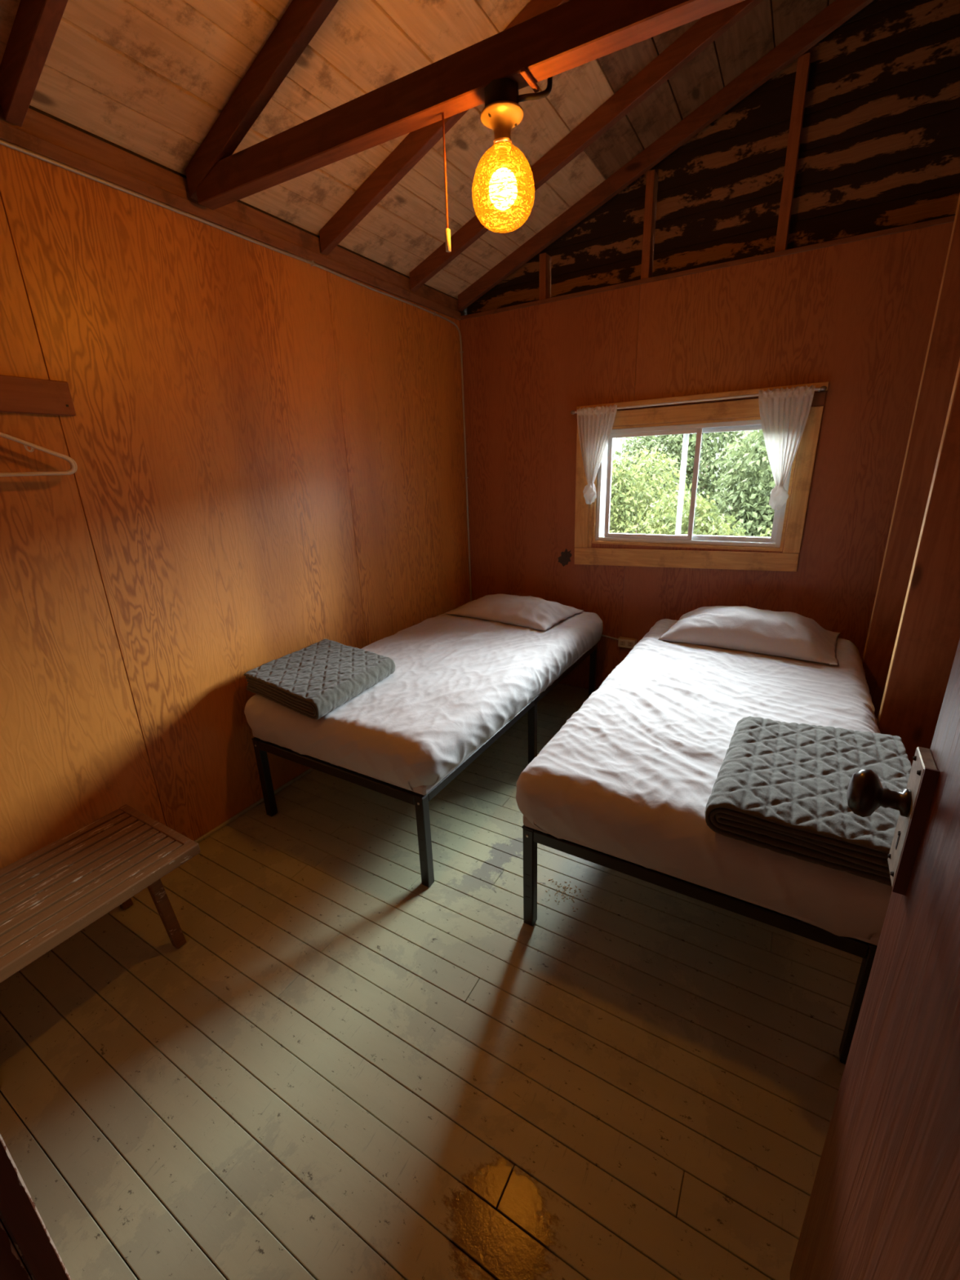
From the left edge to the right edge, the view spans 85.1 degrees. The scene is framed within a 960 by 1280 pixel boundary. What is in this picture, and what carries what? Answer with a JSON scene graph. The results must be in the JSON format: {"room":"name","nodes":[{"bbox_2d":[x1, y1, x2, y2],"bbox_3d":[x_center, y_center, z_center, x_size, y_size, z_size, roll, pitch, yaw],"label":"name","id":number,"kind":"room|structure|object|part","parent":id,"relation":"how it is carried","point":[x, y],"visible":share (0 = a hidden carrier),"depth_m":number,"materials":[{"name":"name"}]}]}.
{"room":"cabin bedroom","nodes":[
{"label":"cabin bedroom","id":0,"kind":"room"},
{"bbox_2d":[0,1219,31,1279],"bbox_3d":[-0.722,-0.353,0.313,2.812,3.960,0.103,9,21,29],"label":"wall","id":1,"kind":"structure","parent":0,"point":[0,1220],"depth_m":0.56,"materials":[{"name":"brown wood"}]},
{"bbox_2d":[0,1222,31,1279],"bbox_3d":[-0.515,0.485,0.463,0.019,2.060,0.078,9,21,29],"label":"trim","id":2,"kind":"structure","parent":1,"relation":"attached to","point":[11,1268],"depth_m":0.54,"materials":[{"name":"brown wood"}]},
{"bbox_2d":[0,1133,71,1279],"bbox_3d":[-0.501,0.469,0.512,0.050,2.060,0.024,9,21,29],"label":"trim","id":3,"kind":"structure","parent":1,"relation":"attached to","point":[20,1216],"depth_m":0.55,"materials":[{"name":"brown wood"}]},
{"bbox_2d":[789,639,959,1279],"bbox_3d":[0.391,0.465,0.460,0.120,2.018,0.794,9,21,29],"label":"door","id":4,"kind":"structure","parent":1,"relation":"in","point":[884,1203],"depth_m":0.63,"materials":[{"name":"brown wood"}]},
{"bbox_3d":[0.548,0.215,0.720,0.068,0.070,0.055,9,21,29],"label":"knob","id":5,"kind":"part","parent":4,"relation":"part of","materials":[{"name":"brown metal"}]},
{"bbox_3d":[0.582,0.242,0.707,0.015,0.188,0.064,9,21,31],"label":"lock plate","id":6,"kind":"part","parent":4,"relation":"part of","materials":[{"name":"silver metal"}]},
{"bbox_2d":[0,102,470,869],"bbox_3d":[-1.386,-0.330,2.101,0.134,2.840,5.120,9,21,29],"label":"wall","id":7,"kind":"structure","parent":0,"point":[266,446],"depth_m":2.18,"materials":[{"name":"brown wood"}]},
{"bbox_2d":[0,374,75,416],"bbox_3d":[-1.614,-0.692,1.401,0.092,0.110,0.937,9,21,29],"label":"hook rail","id":8,"kind":"object","parent":7,"relation":"attached to","point":[18,394],"visible":1,"depth_m":1.71,"materials":[{"name":"brown wood"}]},
{"bbox_2d":[0,432,75,476],"bbox_3d":[-1.488,-0.614,1.579,0.012,0.231,0.429,8,21,28],"label":"clothes hanger","id":9,"kind":"object","parent":8,"relation":"hanging from","point":[70,461],"visible":1,"depth_m":1.69,"materials":[{"name":"beige plastic"}]},
{"bbox_2d":[1,436,77,476],"bbox_3d":[-1.509,-0.622,1.605,0.012,0.231,0.429,10,22,32],"label":"clothes hanger","id":10,"kind":"object","parent":8,"relation":"hanging from","point":[33,450],"visible":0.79,"depth_m":1.77,"materials":[{"name":"beige plastic"}]},
{"bbox_3d":[-1.031,-1.756,2.228,0.026,0.044,3.495,9,21,29],"label":"plate","id":11,"kind":"part","parent":7,"relation":"part of","materials":[{"name":"brown wood"}]},
{"bbox_2d":[0,139,471,601],"bbox_3d":[-0.985,-0.726,2.566,0.022,2.135,3.489,9,21,29],"label":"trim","id":12,"kind":"structure","parent":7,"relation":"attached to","point":[4,143],"depth_m":2.27,"materials":[{"name":"beige wood"}]},
{"bbox_2d":[194,768,314,843],"bbox_3d":[-0.939,0.725,3.045,0.014,0.018,3.488,9,21,29],"label":"baseboard","id":13,"kind":"structure","parent":7,"relation":"attached to","point":[228,821],"depth_m":2.64,"materials":[{"name":"paint"}]},
{"bbox_2d":[0,683,862,1279],"bbox_3d":[1.067,1.355,1.146,5.700,0.120,5.100,9,21,29],"label":"floor","id":14,"kind":"structure","parent":0,"point":[346,1065],"depth_m":1.51,"materials":[{"name":"brown wood"}]},
{"bbox_2d":[0,804,200,1087],"bbox_3d":[-1.373,0.975,1.720,0.485,0.401,0.730,9,21,29],"label":"bench","id":15,"kind":"object","parent":14,"relation":"on","point":[48,895],"visible":1,"depth_m":1.71,"materials":[{"name":"brown wood"}]},
{"bbox_3d":[-1.189,0.833,1.555,0.044,0.041,0.730,9,21,29],"label":"rail","id":16,"kind":"part","parent":15,"relation":"part of","materials":[{"name":"brown wood"}]},
{"bbox_3d":[-1.425,0.910,2.028,0.035,0.335,0.064,9,21,29],"label":"leg","id":17,"kind":"part","parent":15,"relation":"part of","materials":[{"name":"brown wood"}]},
{"bbox_3d":[-1.220,0.700,1.959,0.440,0.038,0.029,9,21,29],"label":"rail","id":18,"kind":"part","parent":15,"relation":"part of","materials":[{"name":"brown wood"}]},
{"bbox_3d":[-1.111,0.958,1.849,0.035,0.335,0.064,9,21,29],"label":"leg","id":19,"kind":"part","parent":15,"relation":"part of","materials":[{"name":"brown wood"}]},
{"bbox_2d":[251,643,597,887],"bbox_3d":[-0.123,0.447,3.145,1.009,0.430,2.066,9,21,29],"label":"frame","id":20,"kind":"object","parent":14,"relation":"on","point":[261,748],"visible":0.38,"depth_m":2.31,"materials":[{"name":"black metal"}]},
{"bbox_3d":[-1.051,0.674,2.564,0.040,0.422,0.040,9,21,29],"label":"leg","id":21,"kind":"part","parent":20,"relation":"part of","materials":[{"name":"black metal"}]},
{"bbox_3d":[-0.645,0.557,2.262,0.923,0.045,0.028,9,21,29],"label":"rail","id":22,"kind":"part","parent":20,"relation":"part of","materials":[{"name":"black metal"}]},
{"bbox_2d":[244,600,603,795],"bbox_3d":[-0.128,0.132,3.048,1.106,0.240,2.151,9,21,29],"label":"mattress","id":23,"kind":"object","parent":20,"relation":"on","point":[456,681],"visible":0.7,"depth_m":2.38,"materials":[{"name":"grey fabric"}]},
{"bbox_2d":[243,638,395,719],"bbox_3d":[-0.759,0.165,2.524,0.692,0.099,0.545,12,23,37],"label":"quilt","id":24,"kind":"object","parent":23,"relation":"on","point":[313,681],"visible":1,"depth_m":2.41,"materials":[{"name":"fabric"}]},
{"bbox_2d":[444,594,582,631],"bbox_3d":[0.231,-0.238,3.607,0.810,0.115,0.530,11,22,35],"label":"pillow","id":25,"kind":"object","parent":23,"relation":"on","point":[530,611],"visible":1,"depth_m":3.46,"materials":[{"name":"grey fabric"}]},
{"bbox_3d":[-0.221,0.802,2.089,0.040,0.422,0.040,9,21,29],"label":"leg","id":26,"kind":"part","parent":20,"relation":"part of","materials":[{"name":"black metal"}]},
{"bbox_3d":[0.291,0.330,2.846,0.028,0.040,1.978,9,21,29],"label":"rail","id":27,"kind":"part","parent":20,"relation":"part of","materials":[{"name":"black metal"}]},
{"bbox_3d":[0.292,0.514,2.910,0.040,0.422,0.040,9,21,29],"label":"leg","id":28,"kind":"part","parent":20,"relation":"part of","materials":[{"name":"black metal"}]},
{"bbox_3d":[0.806,0.226,3.731,0.040,0.422,0.040,9,21,29],"label":"leg","id":29,"kind":"part","parent":20,"relation":"part of","materials":[{"name":"black metal"}]},
{"bbox_2d":[545,879,586,911],"bbox_3d":[0.339,1.007,2.081,0.172,0.002,0.138,9,21,29],"label":"crumbs","id":30,"kind":"object","parent":14,"relation":"on","point":[563,887],"visible":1,"depth_m":2.08,"materials":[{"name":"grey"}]},
{"bbox_2d":[521,824,877,1064],"bbox_3d":[1.111,0.631,2.457,1.029,0.430,2.036,9,21,29],"label":"frame","id":31,"kind":"object","parent":14,"relation":"on","point":[531,837],"visible":0.2,"depth_m":1.53,"materials":[{"name":"black metal"}]},
{"bbox_3d":[0.182,0.853,1.892,0.040,0.422,0.040,9,21,29],"label":"leg","id":32,"kind":"part","parent":31,"relation":"part of","materials":[{"name":"black metal"}]},
{"bbox_3d":[0.596,0.738,1.585,0.943,0.045,0.028,9,21,29],"label":"rail","id":33,"kind":"part","parent":31,"relation":"part of","materials":[{"name":"black metal"}]},
{"bbox_2d":[515,618,892,946],"bbox_3d":[1.104,0.315,2.354,1.123,0.245,2.126,9,21,29],"label":"mattress","id":34,"kind":"object","parent":31,"relation":"on","point":[631,775],"visible":0.65,"depth_m":1.75,"materials":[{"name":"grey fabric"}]},
{"bbox_2d":[657,605,840,666],"bbox_3d":[1.510,-0.088,2.916,0.850,0.170,0.570,10,22,32],"label":"pillow","id":35,"kind":"object","parent":34,"relation":"on","point":[788,634],"visible":1,"depth_m":2.76,"materials":[{"name":"grey fabric"}]},
{"bbox_2d":[704,715,911,886],"bbox_3d":[0.967,0.413,1.537,0.505,0.110,0.668,9,21,29],"label":"quilt","id":36,"kind":"object","parent":34,"relation":"on","point":[780,787],"visible":0.83,"depth_m":1.41,"materials":[{"name":"fabric"}]},
{"bbox_3d":[1.030,0.983,1.408,0.040,0.422,0.040,9,21,29],"label":"leg","id":37,"kind":"part","parent":31,"relation":"part of","materials":[{"name":"black metal"}]},
{"bbox_2d":[0,0,874,311],"bbox_3d":[1.034,-1.861,0.222,6.300,1.353,5.600,9,21,29],"label":"ceiling","id":38,"kind":"structure","parent":0,"point":[323,117],"depth_m":1.87,"materials":[{"name":"brown wood"}]},
{"bbox_2d":[441,112,451,252],"bbox_3d":[-0.106,-1.400,1.608,0.017,0.348,0.017,9,21,29],"label":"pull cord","id":39,"kind":"object","parent":38,"relation":"hanging from","point":[447,231],"visible":1,"depth_m":1.62,"materials":[{"name":"fabric"}]},
{"bbox_3d":[-0.106,-1.426,1.599,0.006,0.292,0.006,9,21,29],"label":"cord","id":40,"kind":"part","parent":39,"relation":"part of","materials":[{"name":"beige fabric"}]},
{"bbox_3d":[-0.101,-1.264,1.653,0.017,0.060,0.017,9,21,29],"label":"handle","id":41,"kind":"part","parent":39,"relation":"part of","materials":[{"name":"beige plastic"}]},
{"bbox_2d":[471,77,534,233],"bbox_3d":[0.066,-1.384,1.514,0.184,0.330,0.184,9,21,29],"label":"ceiling light","id":42,"kind":"object","parent":38,"relation":"hanging from","point":[503,188],"visible":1,"depth_m":1.47,"materials":[{"name":"yellow glass"}]},
{"bbox_3d":[0.068,-1.324,1.533,0.184,0.204,0.184,9,21,29],"label":"lamp shade","id":43,"kind":"part","parent":42,"relation":"part of","materials":[{"name":"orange glass"}]},
{"bbox_2d":[517,66,552,102],"bbox_3d":[0.138,-1.562,1.438,0.061,0.134,0.133,15,25,41],"label":"cable","id":44,"kind":"object","parent":42,"relation":"attached to","point":[536,95],"visible":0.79,"depth_m":1.45,"materials":[{"name":"black rubber"}]},
{"bbox_2d":[459,0,959,690],"bbox_3d":[2.205,-1.291,2.630,5.900,4.100,0.202,9,21,29],"label":"wall","id":45,"kind":"structure","parent":0,"point":[802,235],"depth_m":2.86,"materials":[{"name":"brown wood"}]},
{"bbox_2d":[601,634,617,639],"bbox_3d":[0.865,-0.035,3.786,0.289,0.037,0.014,9,21,29],"label":"cable","id":46,"kind":"object","parent":45,"relation":"attached to","point":[602,634],"visible":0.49,"depth_m":3.75,"materials":[{"name":"beige plastic"}]},
{"bbox_2d":[617,636,636,648],"bbox_3d":[1.037,0.021,3.684,0.124,0.070,0.042,9,21,29],"label":"wall outlet","id":47,"kind":"object","parent":45,"relation":"attached to","point":[623,642],"visible":0.93,"depth_m":3.67,"materials":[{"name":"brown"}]},
{"bbox_2d":[619,640,625,645],"bbox_3d":[1.004,0.023,3.683,0.038,0.034,0.003,9,21,29],"label":"socket","id":48,"kind":"object","parent":47,"relation":"attached to","point":[621,642],"depth_m":3.68,"materials":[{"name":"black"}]},
{"bbox_2d":[627,641,633,646],"bbox_3d":[1.052,0.030,3.655,0.038,0.034,0.003,9,21,29],"label":"socket","id":49,"kind":"object","parent":47,"relation":"attached to","point":[629,643],"depth_m":3.65,"materials":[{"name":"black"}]},
{"bbox_2d":[574,381,828,571],"bbox_3d":[1.268,-0.958,3.268,1.377,1.040,0.126,9,21,29],"label":"window","id":50,"kind":"structure","parent":45,"relation":"in","point":[599,513],"depth_m":3.20,"materials":[{"name":"brown wood"}]},
{"bbox_3d":[1.095,-0.990,3.371,0.570,0.662,0.022,9,21,29],"label":"sliding sash","id":51,"kind":"part","parent":50,"relation":"part of","materials":[{"name":"clear glass"}]},
{"bbox_3d":[1.292,-0.967,3.279,1.123,0.712,0.076,9,21,29],"label":"frame","id":52,"kind":"part","parent":50,"relation":"part of","materials":[{"name":"white plastic"}]},
{"bbox_2d":[570,386,826,414],"bbox_3d":[1.196,-1.390,3.054,1.395,0.037,0.062,9,21,29],"label":"curtain rod","id":53,"kind":"object","parent":50,"relation":"attached to","point":[822,388],"visible":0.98,"depth_m":3.00,"materials":[{"name":"white"}]},
{"bbox_2d":[577,404,617,504],"bbox_3d":[0.743,-1.185,3.378,0.260,0.606,0.076,9,21,29],"label":"curtain","id":54,"kind":"object","parent":53,"relation":"hanging from","point":[594,427],"visible":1,"depth_m":3.35,"materials":[{"name":"white fabric"}]},
{"bbox_2d":[758,384,815,510],"bbox_3d":[1.635,-1.040,2.869,0.260,0.641,0.080,9,21,29],"label":"curtain","id":55,"kind":"object","parent":53,"relation":"hanging from","point":[784,416],"visible":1,"depth_m":2.83,"materials":[{"name":"white fabric"}]},
{"bbox_3d":[1.514,-0.940,3.174,0.577,0.662,0.024,9,21,29],"label":"fixed sash","id":56,"kind":"part","parent":50,"relation":"part of","materials":[{"name":"clear glass"}]},
{"bbox_3d":[1.085,-2.072,3.001,2.800,0.022,0.112,9,21,29],"label":"plate","id":57,"kind":"part","parent":45,"relation":"part of","materials":[{"name":"brown wood"}]},
{"bbox_2d":[862,194,959,765],"bbox_3d":[0.978,-0.494,0.565,0.194,3.960,5.120,9,21,29],"label":"wall","id":58,"kind":"structure","parent":0,"point":[913,635],"depth_m":2.12,"materials":[{"name":"brown wood"}]},
{"label":"outside","id":59,"kind":"structure","parent":0,"visible":0},
{"bbox_3d":[17.082,-7.572,28.298,64.000,0.200,59.400,9,21,29],"label":"ground","id":60,"kind":"structure","parent":59,"visible":0},
{"bbox_2d":[610,437,635,532],"bbox_3d":[1.181,-3.156,10.997,4.225,3.530,2.369,11,22,34],"label":"tree","id":61,"kind":"object","parent":60,"relation":"on","point":[618,446],"visible":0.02,"depth_m":10.06,"materials":[{"name":"green plant"}]},
{"bbox_2d":[608,444,692,534],"bbox_3d":[1.960,-1.477,7.423,2.103,2.405,1.468,9,21,29],"label":"shrub","id":62,"kind":"object","parent":60,"relation":"on","point":[624,488],"visible":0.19,"depth_m":6.91,"materials":[{"name":"green plant"}]},
{"bbox_2d":[637,484,746,536],"bbox_3d":[2.321,-0.683,5.694,1.472,1.964,1.132,9,21,29],"label":"shrub","id":63,"kind":"object","parent":60,"relation":"on","point":[704,526],"visible":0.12,"depth_m":5.46,"materials":[{"name":"green plant"}]},
{"bbox_2d":[614,430,770,535],"bbox_3d":[4.812,-3.585,11.876,4.183,3.546,2.412,9,21,29],"label":"tree","id":64,"kind":"object","parent":60,"relation":"on","point":[673,442],"visible":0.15,"depth_m":11.27,"materials":[{"name":"green plant"}]},
{"bbox_3d":[4.897,-3.003,12.006,0.402,2.116,0.337,-3,18,-4],"label":"stem","id":65,"kind":"part","parent":64,"relation":"part of","materials":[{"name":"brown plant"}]},
{"bbox_2d":[702,429,775,537],"bbox_3d":[5.619,-2.206,8.222,4.147,3.209,2.364,7,20,25],"label":"tree","id":66,"kind":"object","parent":60,"relation":"on","point":[752,513],"visible":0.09,"depth_m":8.42,"materials":[{"name":"green plant"}]},
{"bbox_2d":[752,524,773,537],"bbox_3d":[4.068,-0.777,6.076,1.979,1.766,1.247,11,22,34],"label":"shrub","id":67,"kind":"object","parent":60,"relation":"on","point":[767,531],"visible":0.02,"depth_m":6.23,"materials":[{"name":"green plant"}]},
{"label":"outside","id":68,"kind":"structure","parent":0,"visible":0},
{"bbox_2d":[612,431,764,517],"bbox_3d":[9.817,-6.117,17.601,70.400,4.686,12.000,9,21,29],"label":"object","id":69,"kind":"structure","parent":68,"point":[618,442],"depth_m":17.35,"materials":[{"name":"green plant"}]}
]}

